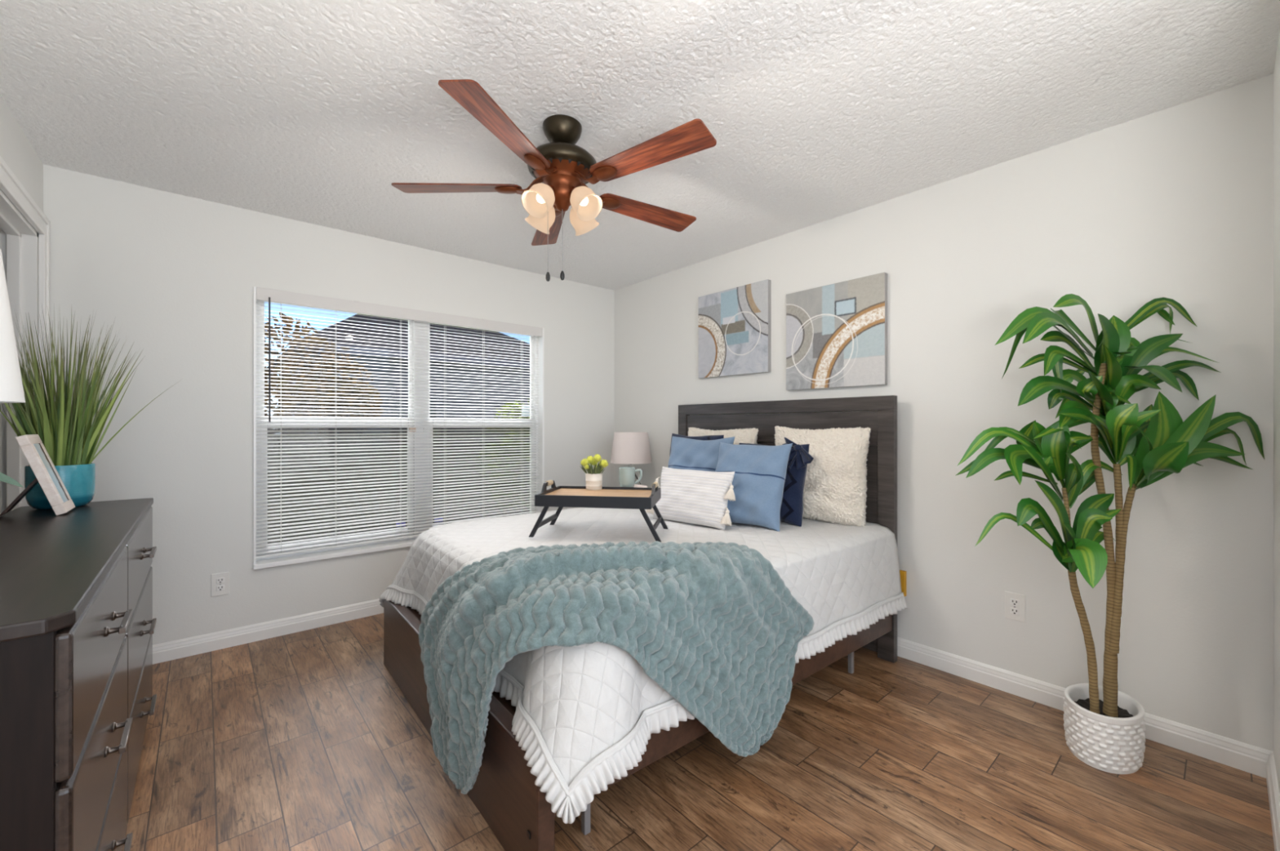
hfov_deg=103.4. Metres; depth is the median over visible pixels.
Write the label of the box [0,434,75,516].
photo frame
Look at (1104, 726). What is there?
dracaena
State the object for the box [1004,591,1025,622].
wall outlet
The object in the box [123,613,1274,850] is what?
floor
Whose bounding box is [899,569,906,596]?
wooden block
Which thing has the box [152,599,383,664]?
baseboard
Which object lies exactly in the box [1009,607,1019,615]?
receptacle
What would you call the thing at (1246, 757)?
baseboard
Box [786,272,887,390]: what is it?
canvas painting
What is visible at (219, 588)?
receptacle
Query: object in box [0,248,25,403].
lamp
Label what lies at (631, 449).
table lamp
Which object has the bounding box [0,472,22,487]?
leaf
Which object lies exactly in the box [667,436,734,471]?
linen pillow
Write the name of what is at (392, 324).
house
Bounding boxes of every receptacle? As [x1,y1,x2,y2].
[216,577,224,583]
[216,585,224,591]
[1009,598,1019,606]
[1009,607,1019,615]
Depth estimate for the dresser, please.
1.02 m
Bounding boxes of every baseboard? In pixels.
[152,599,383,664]
[897,637,1273,778]
[1266,753,1279,850]
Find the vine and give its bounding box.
[475,427,529,516]
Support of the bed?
on the floor
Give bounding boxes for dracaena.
[955,293,1264,774]
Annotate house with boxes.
[266,314,529,434]
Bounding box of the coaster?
[619,484,647,487]
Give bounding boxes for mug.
[618,466,642,487]
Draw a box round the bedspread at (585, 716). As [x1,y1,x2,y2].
[378,507,906,824]
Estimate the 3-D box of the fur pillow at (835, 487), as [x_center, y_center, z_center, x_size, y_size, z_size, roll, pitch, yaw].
[0.980,0.269,2.801,0.547,0.536,0.233,0,0,43]
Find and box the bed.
[383,395,897,850]
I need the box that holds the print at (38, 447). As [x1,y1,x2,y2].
[33,443,67,502]
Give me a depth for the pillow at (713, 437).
3.22 m
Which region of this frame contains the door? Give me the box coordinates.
[0,155,49,514]
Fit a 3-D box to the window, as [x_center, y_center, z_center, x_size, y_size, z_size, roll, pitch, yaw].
[-1.513,0.013,3.504,1.867,1.598,0.150,0,0,-41]
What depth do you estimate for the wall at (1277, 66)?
1.62 m
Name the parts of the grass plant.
pot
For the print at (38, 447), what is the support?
attached to the photo frame at (32, 446)
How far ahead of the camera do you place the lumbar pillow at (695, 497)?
2.63 m
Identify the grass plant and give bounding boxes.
[0,304,182,510]
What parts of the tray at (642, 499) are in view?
leg, leg, leg, leg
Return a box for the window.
[253,286,544,569]
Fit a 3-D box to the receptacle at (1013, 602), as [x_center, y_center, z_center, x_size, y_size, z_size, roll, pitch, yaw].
[1.702,0.803,2.297,0.004,0.029,0.034,0,0,-41]
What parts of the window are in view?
sash, sash, glass, sash, sash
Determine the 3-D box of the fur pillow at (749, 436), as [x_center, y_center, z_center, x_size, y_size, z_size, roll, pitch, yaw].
[0.519,0.274,3.355,0.208,0.527,0.587,0,0,-42]
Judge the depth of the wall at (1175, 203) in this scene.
2.19 m
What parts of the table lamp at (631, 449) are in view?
lamp shade, glass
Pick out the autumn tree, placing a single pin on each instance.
(285, 321)
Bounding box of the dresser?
[0,497,156,850]
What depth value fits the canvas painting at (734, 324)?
3.46 m
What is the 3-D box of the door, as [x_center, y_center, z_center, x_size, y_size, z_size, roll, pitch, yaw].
[-2.440,0.134,1.889,0.142,2.173,1.118,0,0,-41]
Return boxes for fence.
[267,428,529,546]
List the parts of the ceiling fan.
blade, blade, lamp shade, lamp shade, bulb, pull chain, pull knob, blade, pull knob, bulb, lamp shade, lamp shade, blade, blade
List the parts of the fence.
rail, post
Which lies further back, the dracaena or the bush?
the bush
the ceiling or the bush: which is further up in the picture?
the ceiling
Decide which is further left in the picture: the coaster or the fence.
the fence
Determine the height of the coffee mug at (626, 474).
0.102 m
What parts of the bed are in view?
footboard, support leg, rail, headboard, support leg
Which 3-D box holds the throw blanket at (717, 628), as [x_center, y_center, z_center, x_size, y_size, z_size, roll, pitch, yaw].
[-0.031,0.765,1.718,1.521,0.721,0.649,0,0,-9]
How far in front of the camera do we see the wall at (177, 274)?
2.77 m
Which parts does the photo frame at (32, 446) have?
easel leg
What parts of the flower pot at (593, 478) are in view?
flower, flower, pot, flower, flower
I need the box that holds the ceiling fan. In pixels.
[391,79,716,281]
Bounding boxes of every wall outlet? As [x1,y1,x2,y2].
[210,572,229,597]
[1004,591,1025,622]
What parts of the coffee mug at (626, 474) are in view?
handle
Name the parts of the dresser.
drawer, drawer, drawer, handle, handle, handle, drawer, drawer, drawer, handle, handle, handle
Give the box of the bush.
[483,398,529,432]
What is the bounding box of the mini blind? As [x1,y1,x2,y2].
[256,287,542,559]
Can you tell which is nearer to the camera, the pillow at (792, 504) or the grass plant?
the grass plant
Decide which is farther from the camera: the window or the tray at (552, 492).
the window
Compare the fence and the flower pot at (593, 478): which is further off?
the fence
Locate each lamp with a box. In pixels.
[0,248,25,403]
[610,432,651,484]
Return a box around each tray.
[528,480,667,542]
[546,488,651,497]
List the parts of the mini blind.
ladder cord, rail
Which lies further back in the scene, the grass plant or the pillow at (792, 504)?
the pillow at (792, 504)
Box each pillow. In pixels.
[645,466,735,530]
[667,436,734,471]
[669,433,724,457]
[687,427,759,444]
[715,442,792,531]
[738,437,813,526]
[774,426,871,527]
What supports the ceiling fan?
hanging from the ceiling
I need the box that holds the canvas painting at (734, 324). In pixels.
[697,279,770,378]
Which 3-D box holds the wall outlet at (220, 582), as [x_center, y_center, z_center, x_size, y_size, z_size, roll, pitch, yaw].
[-2.294,0.868,2.764,0.078,0.124,0.009,0,0,-41]
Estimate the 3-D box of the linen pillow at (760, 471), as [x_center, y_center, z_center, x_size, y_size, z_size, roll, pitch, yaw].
[0.565,0.308,2.675,0.436,0.435,0.238,0,0,41]
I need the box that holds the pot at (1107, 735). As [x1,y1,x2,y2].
[1063,683,1145,774]
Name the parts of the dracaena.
stem, stem, stem, stem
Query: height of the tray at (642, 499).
0.246 m
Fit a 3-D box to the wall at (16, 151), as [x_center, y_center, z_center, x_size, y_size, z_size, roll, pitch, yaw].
[-1.190,0.000,0.423,0.120,2.440,4.996,0,0,-41]
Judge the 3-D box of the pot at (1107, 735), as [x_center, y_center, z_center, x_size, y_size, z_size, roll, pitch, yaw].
[1.723,1.121,1.882,0.294,0.199,0.224,0,0,-41]
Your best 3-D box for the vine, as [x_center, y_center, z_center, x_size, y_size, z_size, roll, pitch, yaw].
[-1.769,0.707,6.735,0.864,1.362,0.627,0,0,-41]
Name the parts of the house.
pane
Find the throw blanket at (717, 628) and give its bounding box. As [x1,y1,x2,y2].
[418,541,814,794]
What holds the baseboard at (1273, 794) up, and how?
attached to the wall at (1277, 66)
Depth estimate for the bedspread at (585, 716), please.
2.07 m
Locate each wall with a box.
[0,94,43,364]
[43,164,613,644]
[613,74,1273,751]
[1273,27,1279,794]
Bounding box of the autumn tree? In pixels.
[264,312,382,434]
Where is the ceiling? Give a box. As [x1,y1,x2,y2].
[0,0,1279,290]
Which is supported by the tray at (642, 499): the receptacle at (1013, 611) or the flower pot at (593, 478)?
the flower pot at (593, 478)
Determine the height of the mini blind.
1.551 m
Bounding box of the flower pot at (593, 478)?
[580,454,608,490]

